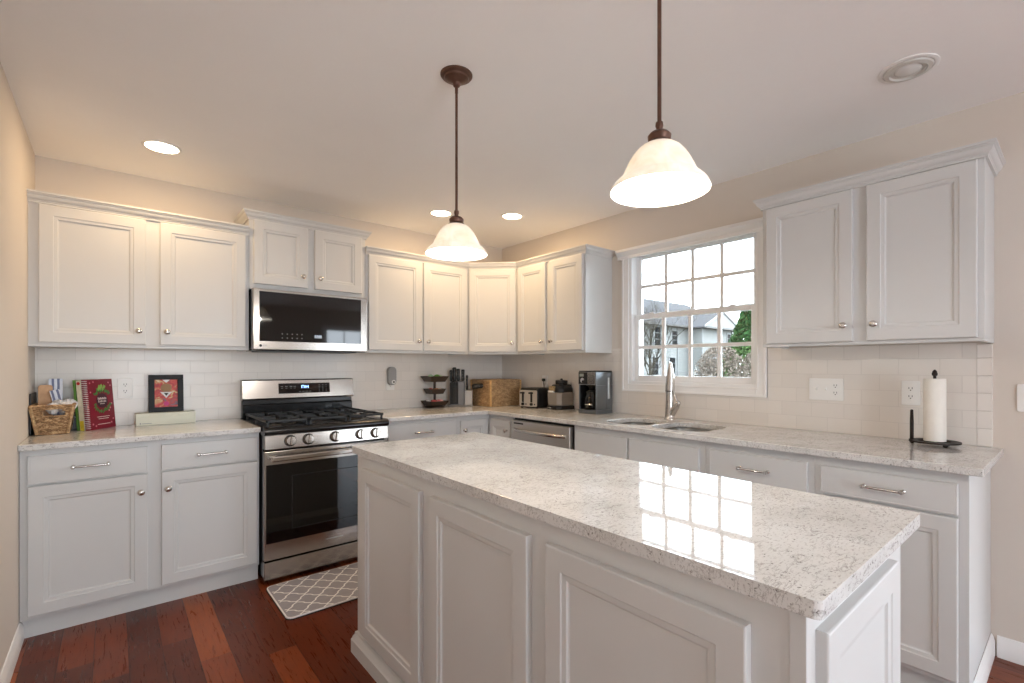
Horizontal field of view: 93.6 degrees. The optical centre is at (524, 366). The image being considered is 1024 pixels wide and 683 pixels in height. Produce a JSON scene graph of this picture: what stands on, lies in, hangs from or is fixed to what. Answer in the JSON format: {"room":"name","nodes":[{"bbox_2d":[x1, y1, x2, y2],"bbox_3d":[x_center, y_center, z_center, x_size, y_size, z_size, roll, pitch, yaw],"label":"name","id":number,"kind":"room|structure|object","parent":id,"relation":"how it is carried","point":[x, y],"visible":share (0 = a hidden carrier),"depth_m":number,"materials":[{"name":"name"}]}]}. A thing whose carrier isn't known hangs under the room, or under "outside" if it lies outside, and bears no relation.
{"room":"kitchen","nodes":[
{"label":"kitchen","id":0,"kind":"room"},
{"bbox_2d":[0,62,34,672],"bbox_3d":[-0.409,0.051,-0.104,0.100,2.440,7.400,0,0,-41],"label":"wall","id":1,"kind":"structure","parent":0,"point":[17,156],"depth_m":2.06,"materials":[{"name":"beige paint"}]},
{"bbox_2d":[0,622,23,682],"bbox_3d":[-0.178,1.226,-0.285,0.014,0.092,6.625,0,0,-41],"label":"baseboard","id":2,"kind":"structure","parent":1,"relation":"attached to","point":[9,665],"depth_m":2.01,"materials":[{"name":"white paint"}]},
{"bbox_2d":[35,155,501,418],"bbox_3d":[-1.446,0.051,3.814,3.424,2.440,0.100,0,0,-41],"label":"wall","id":3,"kind":"structure","parent":0,"point":[51,175],"depth_m":3.09,"materials":[{"name":"beige paint"}]},
{"bbox_2d":[27,189,249,350],"bbox_3d":[-2.222,-0.494,2.848,0.988,0.788,0.357,0,0,-41],"label":"upper cabinet","id":4,"kind":"object","parent":3,"relation":"attached to","point":[101,274],"visible":1,"depth_m":2.69,"materials":[{"name":"paint"}]},
{"bbox_2d":[35,347,501,425],"bbox_3d":[-1.468,0.127,3.724,3.274,0.462,0.008,0,0,-41],"label":"backsplash","id":5,"kind":"structure","parent":3,"relation":"attached to","point":[211,378],"depth_m":3.27,"materials":[{"name":"tile"}]},
{"bbox_2d":[117,378,132,397],"bbox_3d":[-2.414,0.133,2.902,0.072,0.118,0.007,0,0,-41],"label":"wall outlet","id":6,"kind":"object","parent":5,"relation":"attached to","point":[124,385],"visible":1,"depth_m":2.90,"materials":[{"name":"white plastic"}]},
{"bbox_2d":[122,389,128,393],"bbox_3d":[-2.413,0.152,2.900,0.033,0.028,0.003,0,0,-41],"label":"receptacle","id":7,"kind":"object","parent":6,"relation":"attached to","point":[124,391],"depth_m":2.90,"materials":[{"name":"white plastic"}]},
{"bbox_2d":[386,376,393,389],"bbox_3d":[-1.123,0.141,4.008,0.072,0.118,0.007,0,0,-41],"label":"wall outlet","id":8,"kind":"object","parent":5,"relation":"attached to","point":[388,387],"visible":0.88,"depth_m":4.00,"materials":[{"name":"white plastic"}]},
{"bbox_2d":[387,367,395,384],"bbox_3d":[-1.107,0.082,3.992,0.072,0.150,0.038,0,0,-41],"label":"plug","id":9,"kind":"object","parent":5,"relation":"attached to","point":[391,371],"visible":1,"depth_m":3.97,"materials":[{"name":"grey plastic"}]},
{"bbox_2d":[233,208,371,297],"bbox_3d":[-1.558,-0.747,3.417,0.834,0.500,0.357,0,0,-41],"label":"upper cabinet","id":10,"kind":"object","parent":3,"relation":"attached to","point":[287,253],"visible":0.79,"depth_m":3.27,"materials":[{"name":"paint"}]},
{"bbox_2d":[248,288,366,353],"bbox_3d":[-1.547,-0.293,3.389,0.734,0.398,0.391,0,0,-41],"label":"microwave","id":11,"kind":"object","parent":10,"relation":"attached to","point":[280,321],"visible":0.98,"depth_m":3.22,"materials":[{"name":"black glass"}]},
{"bbox_2d":[357,246,468,354],"bbox_3d":[-0.922,-0.494,3.962,0.914,0.788,0.357,0,0,-41],"label":"upper cabinet","id":12,"kind":"object","parent":3,"relation":"attached to","point":[417,303],"visible":0.88,"depth_m":3.81,"materials":[{"name":"paint"}]},
{"bbox_2d":[468,262,517,354],"bbox_3d":[-0.263,-0.494,4.344,0.635,0.788,0.635,0,0,-41],"label":"upper cabinet","id":13,"kind":"object","parent":3,"relation":"attached to","point":[492,286],"visible":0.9,"depth_m":4.14,"materials":[{"name":"paint"}]},
{"bbox_2d":[240,378,352,400],"bbox_3d":[-1.643,0.165,3.516,0.758,0.142,0.072,0,0,-41],"label":"control panel","id":14,"kind":"object","parent":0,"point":[320,389],"depth_m":3.47,"materials":[{"name":"silver metal"}]},
{"bbox_2d":[0,0,1023,248],"bbox_3d":[1.854,-1.218,1.770,5.974,0.100,7.500,0,0,-41],"label":"ceiling","id":15,"kind":"structure","parent":0,"point":[342,108],"depth_m":1.99,"materials":[{"name":"paint"}]},
{"bbox_2d":[141,139,181,154],"bbox_3d":[-1.936,-1.165,2.562,0.175,0.006,0.175,0,0,-41],"label":"recessed light","id":16,"kind":"object","parent":15,"relation":"in","point":[163,147],"visible":1,"depth_m":2.56,"materials":[{"name":"white paint"}]},
{"bbox_2d":[429,209,452,216],"bbox_3d":[-0.641,-1.165,3.667,0.175,0.006,0.175,0,0,-41],"label":"recessed light","id":17,"kind":"object","parent":15,"relation":"in","point":[437,212],"visible":1,"depth_m":3.66,"materials":[{"name":"white paint"}]},
{"bbox_2d":[425,65,486,260],"bbox_3d":[-0.275,-0.808,1.927,0.246,0.720,0.246,0,0,-41],"label":"pendant light","id":18,"kind":"object","parent":15,"relation":"hanging from","point":[455,241],"visible":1,"depth_m":1.91,"materials":[{"name":"white glass"}]},
{"bbox_2d":[501,212,522,219],"bbox_3d":[-0.100,-1.165,3.740,0.175,0.006,0.175,0,0,-41],"label":"recessed light","id":19,"kind":"object","parent":15,"relation":"in","point":[511,215],"visible":1,"depth_m":3.74,"materials":[{"name":"white paint"}]},
{"bbox_2d":[610,0,710,206],"bbox_3d":[0.340,-0.805,1.216,0.246,0.726,0.246,0,0,-41],"label":"pendant light","id":20,"kind":"object","parent":15,"relation":"hanging from","point":[661,173],"visible":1,"depth_m":1.21,"materials":[{"name":"white glass"}]},
{"bbox_2d":[878,53,940,83],"bbox_3d":[1.506,-1.165,1.889,0.194,0.025,0.194,0,0,-41],"label":"recessed light","id":21,"kind":"object","parent":15,"relation":"in","point":[912,67],"visible":1,"depth_m":1.87,"materials":[{"name":"white paint"}]},
{"bbox_2d":[10,557,1023,682],"bbox_3d":[1.854,1.321,1.770,5.974,0.100,7.500,0,0,-41],"label":"floor","id":22,"kind":"structure","parent":0,"point":[236,633],"depth_m":2.17,"materials":[{"name":"brown wood"}]},
{"bbox_2d":[19,432,258,638],"bbox_3d":[-2.125,0.830,2.733,0.985,0.884,0.656,0,0,-41],"label":"base cabinet","id":23,"kind":"object","parent":22,"relation":"on","point":[105,531],"visible":0.97,"depth_m":2.45,"materials":[{"name":"paint"}]},
{"bbox_2d":[17,418,260,451],"bbox_3d":[-2.129,0.372,2.736,0.985,0.030,0.648,0,0,-41],"label":"countertop","id":24,"kind":"structure","parent":23,"relation":"on","point":[204,428],"depth_m":2.56,"materials":[{"name":"stone"}]},
{"bbox_2d":[29,392,35,435],"bbox_3d":[-2.611,0.249,2.550,0.006,0.214,0.233,0,0,-41],"label":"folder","id":25,"kind":"object","parent":24,"relation":"on","point":[32,397],"visible":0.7,"depth_m":2.48,"materials":[{"name":"black plastic"}]},
{"bbox_2d":[28,402,76,434],"bbox_3d":[-2.519,0.278,2.570,0.177,0.159,0.243,0,0,-41],"label":"wicker basket","id":26,"kind":"object","parent":24,"relation":"on","point":[55,424],"visible":0.97,"depth_m":2.49,"materials":[{"name":"wicker"}]},
{"bbox_2d":[38,385,52,415],"bbox_3d":[-2.577,0.205,2.582,0.008,0.207,0.056,0,0,38],"label":"cutting board","id":27,"kind":"object","parent":26,"relation":"in","point":[44,397],"visible":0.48,"depth_m":2.58,"materials":[{"name":"brown wood"}]},
{"bbox_2d":[46,402,58,414],"bbox_3d":[-2.478,0.221,2.525,0.066,0.070,0.057,0,0,-41],"label":"crumpled paper","id":28,"kind":"object","parent":26,"relation":"in","point":[52,412],"visible":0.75,"depth_m":2.51,"materials":[{"name":"white paper"}]},
{"bbox_2d":[48,379,62,414],"bbox_3d":[-2.564,0.178,2.625,0.005,0.220,0.056,0,0,41],"label":"dish towel","id":29,"kind":"object","parent":26,"relation":"in","point":[56,383],"visible":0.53,"depth_m":2.63,"materials":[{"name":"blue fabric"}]},
{"bbox_2d":[49,389,64,414],"bbox_3d":[-2.525,0.219,2.606,0.005,0.188,0.076,0,0,44],"label":"dish towel","id":30,"kind":"object","parent":26,"relation":"in","point":[55,394],"visible":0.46,"depth_m":2.60,"materials":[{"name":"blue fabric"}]},
{"bbox_2d":[53,399,62,411],"bbox_3d":[-2.506,0.211,2.583,0.056,0.070,0.064,0,0,-41],"label":"crumpled paper","id":31,"kind":"object","parent":26,"relation":"in","point":[58,401],"visible":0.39,"depth_m":2.57,"materials":[{"name":"white paper"}]},
{"bbox_2d":[59,401,71,412],"bbox_3d":[-2.447,0.220,2.569,0.060,0.071,0.064,0,0,-41],"label":"crumpled paper","id":32,"kind":"object","parent":26,"relation":"in","point":[66,402],"visible":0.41,"depth_m":2.55,"materials":[{"name":"white paper"}]},
{"bbox_2d":[63,399,77,408],"bbox_3d":[-2.496,0.211,2.633,0.073,0.072,0.062,0,0,-41],"label":"crumpled paper","id":33,"kind":"object","parent":26,"relation":"in","point":[65,400],"visible":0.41,"depth_m":2.63,"materials":[{"name":"white paper"}]},
{"bbox_2d":[72,412,76,429],"bbox_3d":[-2.576,0.297,2.708,0.110,0.120,0.109,0,0,-41],"label":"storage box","id":34,"kind":"object","parent":24,"relation":"on","point":[74,427],"visible":0.02,"depth_m":2.69,"materials":[{"name":"black plastic"}]},
{"bbox_2d":[72,380,79,430],"bbox_3d":[-2.492,0.218,2.755,0.035,0.280,0.200,0,0,-5],"label":"cookbook","id":35,"kind":"object","parent":24,"relation":"on","point":[73,381],"visible":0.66,"depth_m":2.66,"materials":[{"name":"green paper"}]},
{"bbox_2d":[76,380,85,430],"bbox_3d":[-2.469,0.219,2.754,0.048,0.281,0.197,0,0,-5],"label":"cookbook","id":36,"kind":"object","parent":24,"relation":"on","point":[78,382],"visible":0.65,"depth_m":2.66,"materials":[{"name":"beige paper"}]},
{"bbox_2d":[81,379,115,430],"bbox_3d":[-2.443,0.217,2.754,0.053,0.284,0.203,0,0,-5],"label":"cookbook","id":37,"kind":"object","parent":24,"relation":"on","point":[97,394],"visible":1,"depth_m":2.74,"materials":[{"name":"red paper"}]},
{"bbox_2d":[135,410,195,425],"bbox_3d":[-2.232,0.321,2.989,0.297,0.072,0.102,0,0,-41],"label":"gift box","id":38,"kind":"object","parent":24,"relation":"on","point":[186,416],"visible":1,"depth_m":2.95,"materials":[{"name":"beige paper"}]},
{"bbox_2d":[148,375,183,412],"bbox_3d":[-2.246,0.170,3.009,0.176,0.232,0.042,0,0,-41],"label":"framed picture","id":39,"kind":"object","parent":38,"relation":"on","point":[165,392],"visible":1,"depth_m":3.00,"materials":[{"name":"black paper"}]},
{"bbox_2d":[155,379,177,406],"bbox_3d":[-2.247,0.170,3.010,0.116,0.171,0.023,0,0,-41],"label":"artwork","id":40,"kind":"object","parent":39,"relation":"attached to","point":[166,390],"depth_m":3.01,"materials":[{"name":"red paper"}]},
{"bbox_2d":[266,562,357,619],"bbox_3d":[-1.036,1.264,2.816,0.780,0.012,0.460,0,0,-41],"label":"floor mat","id":41,"kind":"object","parent":22,"relation":"on","point":[307,595],"visible":0.53,"depth_m":2.67,"materials":[{"name":"grey fabric"}]},
{"bbox_2d":[240,378,388,581],"bbox_3d":[-1.426,0.682,3.263,0.758,1.178,0.740,0,0,-41],"label":"gas range","id":42,"kind":"object","parent":22,"relation":"on","point":[308,466],"visible":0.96,"depth_m":3.00,"materials":[{"name":"silver metal"}]},
{"bbox_2d":[240,413,388,435],"bbox_3d":[-1.437,0.381,3.276,0.758,0.046,0.706,0,0,-41],"label":"cooktop","id":43,"kind":"object","parent":42,"relation":"in","point":[366,423],"depth_m":3.03,"materials":[{"name":"black metal"}]},
{"bbox_2d":[384,417,456,441],"bbox_3d":[-0.939,0.830,3.750,0.608,0.884,0.656,0,0,-41],"label":"base cabinet","id":44,"kind":"object","parent":22,"relation":"on","point":[422,428],"visible":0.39,"depth_m":3.52,"materials":[{"name":"paint"}]},
{"bbox_2d":[358,405,1003,476],"bbox_3d":[0.352,0.372,2.948,1.521,0.030,3.556,0,0,-41],"label":"countertop","id":45,"kind":"structure","parent":44,"relation":"on","point":[970,460],"depth_m":2.41,"materials":[{"name":"stone"}]},
{"bbox_2d":[421,376,448,407],"bbox_3d":[-0.781,0.222,4.154,0.179,0.270,0.179,0,0,-41],"label":"tiered stand","id":46,"kind":"object","parent":45,"relation":"on","point":[438,404],"visible":0.93,"depth_m":4.11,"materials":[{"name":"brown wood"}]},
{"bbox_2d":[421,376,448,381],"bbox_3d":[-0.781,0.111,4.154,0.179,0.048,0.179,0,0,-41],"label":"tray","id":47,"kind":"object","parent":46,"relation":"on","point":[425,378],"depth_m":4.10,"materials":[{"name":"brown wood"}]},
{"bbox_2d":[424,388,445,393],"bbox_3d":[-0.781,0.217,4.154,0.143,0.044,0.143,0,0,-41],"label":"tray","id":48,"kind":"object","parent":46,"relation":"on","point":[428,391],"depth_m":4.11,"materials":[{"name":"brown wood"}]},
{"bbox_2d":[421,400,448,405],"bbox_3d":[-0.781,0.320,4.154,0.179,0.042,0.179,0,0,-41],"label":"tray","id":49,"kind":"object","parent":46,"relation":"on","point":[438,403],"depth_m":4.10,"materials":[{"name":"brown wood"}]},
{"bbox_2d":[448,381,472,406],"bbox_3d":[-0.574,0.245,4.285,0.220,0.224,0.115,0,0,-3],"label":"knife block","id":50,"kind":"object","parent":45,"relation":"on","point":[464,398],"visible":0.98,"depth_m":4.26,"materials":[{"name":"grey plastic"}]},
{"bbox_2d":[452,367,455,381],"bbox_3d":[-0.631,0.122,4.300,0.036,0.225,0.045,0,0,-3],"label":"knife","id":51,"kind":"object","parent":50,"relation":"in","point":[453,368],"visible":0.95,"depth_m":4.28,"materials":[{"name":"black plastic"}]},
{"bbox_2d":[451,381,457,401],"bbox_3d":[-0.622,0.228,4.255,0.065,0.188,0.010,0,0,-3],"label":"scissors","id":52,"kind":"object","parent":50,"relation":"hanging from","point":[454,389],"visible":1,"depth_m":4.25,"materials":[{"name":"black plastic"}]},
{"bbox_2d":[456,369,459,380],"bbox_3d":[-0.597,0.129,4.302,0.034,0.212,0.042,0,0,-3],"label":"knife","id":53,"kind":"object","parent":50,"relation":"in","point":[457,370],"visible":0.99,"depth_m":4.29,"materials":[{"name":"black plastic"}]},
{"bbox_2d":[461,369,464,380],"bbox_3d":[-0.556,0.133,4.306,0.034,0.205,0.042,0,0,-3],"label":"knife","id":54,"kind":"object","parent":50,"relation":"in","point":[462,370],"visible":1,"depth_m":4.29,"materials":[{"name":"black plastic"}]},
{"bbox_2d":[466,375,467,389],"bbox_3d":[-0.516,0.196,4.276,0.023,0.230,0.029,0,0,-3],"label":"knife","id":55,"kind":"object","parent":50,"relation":"in","point":[466,375],"visible":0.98,"depth_m":4.26,"materials":[{"name":"black plastic"}]},
{"bbox_2d":[465,383,483,388],"bbox_3d":[-0.462,0.177,4.298,0.221,0.058,0.063,0,0,-3],"label":"handle","id":56,"kind":"object","parent":50,"relation":"in","point":[474,386],"visible":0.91,"depth_m":4.28,"materials":[{"name":"black plastic"}]},
{"bbox_2d":[470,378,520,406],"bbox_3d":[-0.268,0.238,4.421,0.359,0.239,0.322,0,0,-41],"label":"bread box","id":57,"kind":"object","parent":45,"relation":"on","point":[495,392],"visible":0.94,"depth_m":4.30,"materials":[{"name":"brown wood"}]},
{"bbox_2d":[520,387,548,408],"bbox_3d":[0.082,0.272,4.157,0.196,0.170,0.218,0,0,37],"label":"toaster","id":58,"kind":"object","parent":45,"relation":"on","point":[533,397],"visible":0.88,"depth_m":4.08,"materials":[{"name":"black plastic"}]},
{"bbox_2d":[547,378,573,409],"bbox_3d":[0.289,0.230,4.017,0.180,0.254,0.172,0,0,-41],"label":"countertop appliance","id":59,"kind":"object","parent":45,"relation":"on","point":[560,394],"visible":1,"depth_m":3.96,"materials":[{"name":"black plastic"}]},
{"bbox_2d":[579,371,611,413],"bbox_3d":[0.533,0.196,3.664,0.205,0.322,0.177,0,0,-41],"label":"coffee maker","id":60,"kind":"object","parent":45,"relation":"on","point":[600,382],"visible":0.94,"depth_m":3.61,"materials":[{"name":"plastic"}]},
{"bbox_2d":[584,390,594,408],"bbox_3d":[0.508,0.254,3.642,0.118,0.138,0.120,0,0,-41],"label":"carafe","id":61,"kind":"object","parent":60,"relation":"on","point":[592,392],"visible":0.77,"depth_m":3.64,"materials":[{"name":"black glass"}]},
{"bbox_2d":[586,385,594,389],"bbox_3d":[0.511,0.162,3.645,0.100,0.038,0.100,0,0,-41],"label":"basket","id":62,"kind":"object","parent":60,"relation":"on","point":[591,387],"depth_m":3.62,"materials":[{"name":"black plastic"}]},
{"bbox_2d":[620,422,712,431],"bbox_3d":[0.852,0.480,2.971,0.418,0.182,0.734,0,0,-41],"label":"sink","id":63,"kind":"object","parent":45,"relation":"in","point":[629,423],"visible":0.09,"depth_m":3.05,"materials":[{"name":"silver metal"}]},
{"bbox_2d":[664,362,680,419],"bbox_3d":[0.990,0.165,3.211,0.076,0.385,0.123,0,0,-41],"label":"faucet","id":64,"kind":"object","parent":45,"relation":"on","point":[671,409],"visible":1,"depth_m":3.20,"materials":[{"name":"silver metal"}]},
{"bbox_2d":[909,370,961,447],"bbox_3d":[1.850,0.187,2.169,0.184,0.341,0.184,0,0,-41],"label":"paper towel holder","id":65,"kind":"object","parent":45,"relation":"on","point":[912,439],"visible":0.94,"depth_m":2.17,"materials":[{"name":"metal"}]},
{"bbox_2d":[923,378,945,441],"bbox_3d":[1.849,0.197,2.168,0.082,0.280,0.080,0,0,-41],"label":"paper towel roll","id":66,"kind":"object","parent":65,"relation":"on","point":[934,390],"visible":1,"depth_m":2.14,"materials":[{"name":"white paper"}]},
{"bbox_2d":[457,414,514,438],"bbox_3d":[-0.278,0.830,4.148,0.913,0.884,0.913,0,0,-41],"label":"base cabinet","id":67,"kind":"object","parent":22,"relation":"on","point":[490,424],"visible":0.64,"depth_m":3.82,"materials":[{"name":"paint"}]},
{"bbox_2d":[512,418,574,449],"bbox_3d":[0.307,0.832,3.622,0.670,0.880,0.634,0,0,-41],"label":"dishwasher","id":68,"kind":"object","parent":22,"relation":"on","point":[561,435],"visible":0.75,"depth_m":3.39,"materials":[{"name":"silver metal"}]},
{"bbox_2d":[351,455,899,682],"bbox_3d":[0.068,0.830,1.635,0.622,0.884,1.864,0,0,-41],"label":"kitchen island","id":69,"kind":"object","parent":22,"relation":"on","point":[454,586],"visible":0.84,"depth_m":1.16,"materials":[{"name":"paint"}]},
{"bbox_2d":[352,432,919,619],"bbox_3d":[0.092,0.372,1.664,0.682,0.030,1.887,0,0,-41],"label":"island countertop","id":70,"kind":"structure","parent":69,"relation":"on","point":[802,553],"depth_m":1.17,"materials":[{"name":"stone"}]},
{"bbox_2d":[575,422,705,473],"bbox_3d":[0.844,0.830,3.040,0.650,0.884,0.937,0,0,-41],"label":"base cabinet","id":71,"kind":"object","parent":22,"relation":"on","point":[684,454],"visible":0.03,"depth_m":2.78,"materials":[{"name":"paint"}]},
{"bbox_2d":[706,442,814,493],"bbox_3d":[1.315,0.830,2.487,0.656,0.884,0.515,0,0,-41],"label":"drawer","id":72,"kind":"object","parent":22,"relation":"on","point":[794,471],"visible":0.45,"depth_m":2.27,"materials":[{"name":"paint"}]},
{"bbox_2d":[815,456,994,682],"bbox_3d":[1.651,0.830,2.096,0.657,0.884,0.517,0,0,-41],"label":"base cabinet","id":73,"kind":"object","parent":22,"relation":"on","point":[945,564],"visible":0.62,"depth_m":1.82,"materials":[{"name":"paint"}]},
{"bbox_2d":[502,92,1023,655],"bbox_3d":[1.228,0.051,3.209,0.150,2.440,4.300,0,0,-41],"label":"wall","id":74,"kind":"structure","parent":0,"point":[729,202],"depth_m":2.13,"materials":[{"name":"beige paint"}]},
{"bbox_2d":[516,244,614,354],"bbox_3d":[0.299,-0.494,3.903,0.357,0.788,0.818,0,0,-41],"label":"upper cabinet","id":75,"kind":"object","parent":74,"relation":"attached to","point":[565,295],"visible":1,"depth_m":3.71,"materials":[{"name":"paint"}]},
{"bbox_2d":[615,217,766,397],"bbox_3d":[1.128,-0.344,3.288,0.200,1.061,1.130,0,0,-41],"label":"window","id":76,"kind":"structure","parent":74,"relation":"in","point":[755,385],"depth_m":3.24,"materials":[{"name":"white paint"}]},
{"bbox_2d":[502,343,992,446],"bbox_3d":[0.917,0.112,3.450,0.010,0.491,3.513,0,0,-41],"label":"backsplash","id":77,"kind":"structure","parent":74,"relation":"attached to","point":[873,376],"depth_m":2.55,"materials":[{"name":"tile"}]},
{"bbox_2d":[542,375,547,387],"bbox_3d":[0.179,0.141,4.298,0.007,0.118,0.072,0,0,-41],"label":"wall outlet","id":78,"kind":"object","parent":77,"relation":"attached to","point":[543,376],"visible":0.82,"depth_m":4.29,"materials":[{"name":"white plastic"}]},
{"bbox_2d":[809,378,843,400],"bbox_3d":[1.628,0.126,2.602,0.016,0.118,0.164,0,0,-41],"label":"switch plate","id":79,"kind":"object","parent":77,"relation":"attached to","point":[819,388],"visible":1,"depth_m":2.60,"materials":[{"name":"white plastic"}]},
{"bbox_2d":[832,391,838,395],"bbox_3d":[1.659,0.145,2.568,0.003,0.028,0.033,0,0,-41],"label":"receptacle","id":80,"kind":"object","parent":79,"relation":"attached to","point":[834,393],"depth_m":2.57,"materials":[{"name":"white plastic"}]},
{"bbox_2d":[832,383,838,388],"bbox_3d":[1.659,0.106,2.568,0.003,0.028,0.033,0,0,-41],"label":"receptacle","id":81,"kind":"object","parent":79,"relation":"attached to","point":[834,385],"depth_m":2.57,"materials":[{"name":"white plastic"}]},
{"bbox_2d":[902,381,919,404],"bbox_3d":[1.868,0.130,2.327,0.007,0.118,0.072,0,0,-41],"label":"wall outlet","id":82,"kind":"object","parent":77,"relation":"attached to","point":[910,390],"visible":1,"depth_m":2.32,"materials":[{"name":"white plastic"}]},
{"bbox_2d":[906,394,914,399],"bbox_3d":[1.867,0.149,2.326,0.003,0.028,0.033,0,0,-41],"label":"receptacle","id":83,"kind":"object","parent":82,"relation":"attached to","point":[908,396],"depth_m":2.33,"materials":[{"name":"white plastic"}]},
{"bbox_2d":[906,386,914,391],"bbox_3d":[1.867,0.110,2.326,0.003,0.028,0.033,0,0,-41],"label":"receptacle","id":84,"kind":"object","parent":82,"relation":"attached to","point":[908,388],"depth_m":2.33,"materials":[{"name":"white plastic"}]},
{"bbox_2d":[753,137,1005,348],"bbox_3d":[1.650,-0.494,2.327,0.357,0.788,0.936,0,0,-41],"label":"upper cabinet","id":85,"kind":"object","parent":74,"relation":"attached to","point":[901,252],"visible":1,"depth_m":2.15,"materials":[{"name":"paint"}]},
{"bbox_2d":[997,635,1023,665],"bbox_3d":[2.316,1.226,1.814,0.014,0.092,0.765,0,0,-41],"label":"baseboard","id":86,"kind":"structure","parent":74,"relation":"attached to","point":[1008,649],"depth_m":2.07,"materials":[{"name":"white paint"}]},
{"bbox_2d":[1017,384,1023,411],"bbox_3d":[2.129,0.136,2.029,0.016,0.118,0.072,0,0,-41],"label":"light switch","id":87,"kind":"object","parent":74,"relation":"attached to","point":[1020,387],"visible":1,"depth_m":2.05,"materials":[{"name":"white plastic"}]},
{"label":"outside","id":88,"kind":"structure","parent":0,"visible":0},
{"bbox_3d":[21.110,1.947,49.427,89.500,0.150,120.000,0,0,-41],"label":"ground","id":89,"kind":"structure","parent":88,"visible":0},
{"bbox_2d":[643,293,696,375],"bbox_3d":[6.206,-0.906,23.229,3.153,5.565,4.416,0,0,-22],"label":"bare tree","id":90,"kind":"object","parent":89,"relation":"on","point":[651,330],"visible":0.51,"depth_m":23.07,"materials":[{"name":"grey plant"}]},
{"bbox_2d":[643,298,735,376],"bbox_3d":[8.998,-2.079,40.585,19.600,7.900,11.460,0,0,-41],"label":"house","id":91,"kind":"structure","parent":89,"relation":"on","point":[705,325],"depth_m":38.60,"materials":[{"name":"white"}]},
{"bbox_2d":[700,361,716,376],"bbox_3d":[12.217,0.710,31.129,1.867,2.324,1.788,0,0,-41],"label":"shrub","id":92,"kind":"object","parent":89,"relation":"on","point":[710,363],"visible":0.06,"depth_m":30.93,"materials":[{"name":"grey plant"}]},
{"bbox_2d":[694,346,749,376],"bbox_3d":[7.452,0.523,18.270,2.054,2.698,2.060,0,0,-41],"label":"shrub","id":93,"kind":"object","parent":89,"relation":"on","point":[731,352],"visible":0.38,"depth_m":17.97,"materials":[{"name":"grey plant"}]},
{"bbox_2d":[716,303,750,374],"bbox_3d":[13.133,-0.908,28.128,4.657,5.641,4.455,0,0,-11],"label":"evergreen tree","id":94,"kind":"object","parent":89,"relation":"on","point":[742,330],"visible":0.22,"depth_m":27.82,"materials":[{"name":"green plant"}]},
{"bbox_2d":[722,346,750,376],"bbox_3d":[10.261,0.371,22.352,2.453,3.001,2.493,0,0,-41],"label":"shrub","id":95,"kind":"object","parent":89,"relation":"on","point":[747,349],"visible":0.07,"depth_m":21.99,"materials":[{"name":"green plant"}]},
{"bbox_2d":[737,353,750,376],"bbox_3d":[9.656,0.548,19.242,2.233,2.648,2.216,0,0,-36],"label":"shrub","id":96,"kind":"object","parent":89,"relation":"on","point":[748,358],"visible":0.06,"depth_m":19.32,"materials":[{"name":"grey plant"}]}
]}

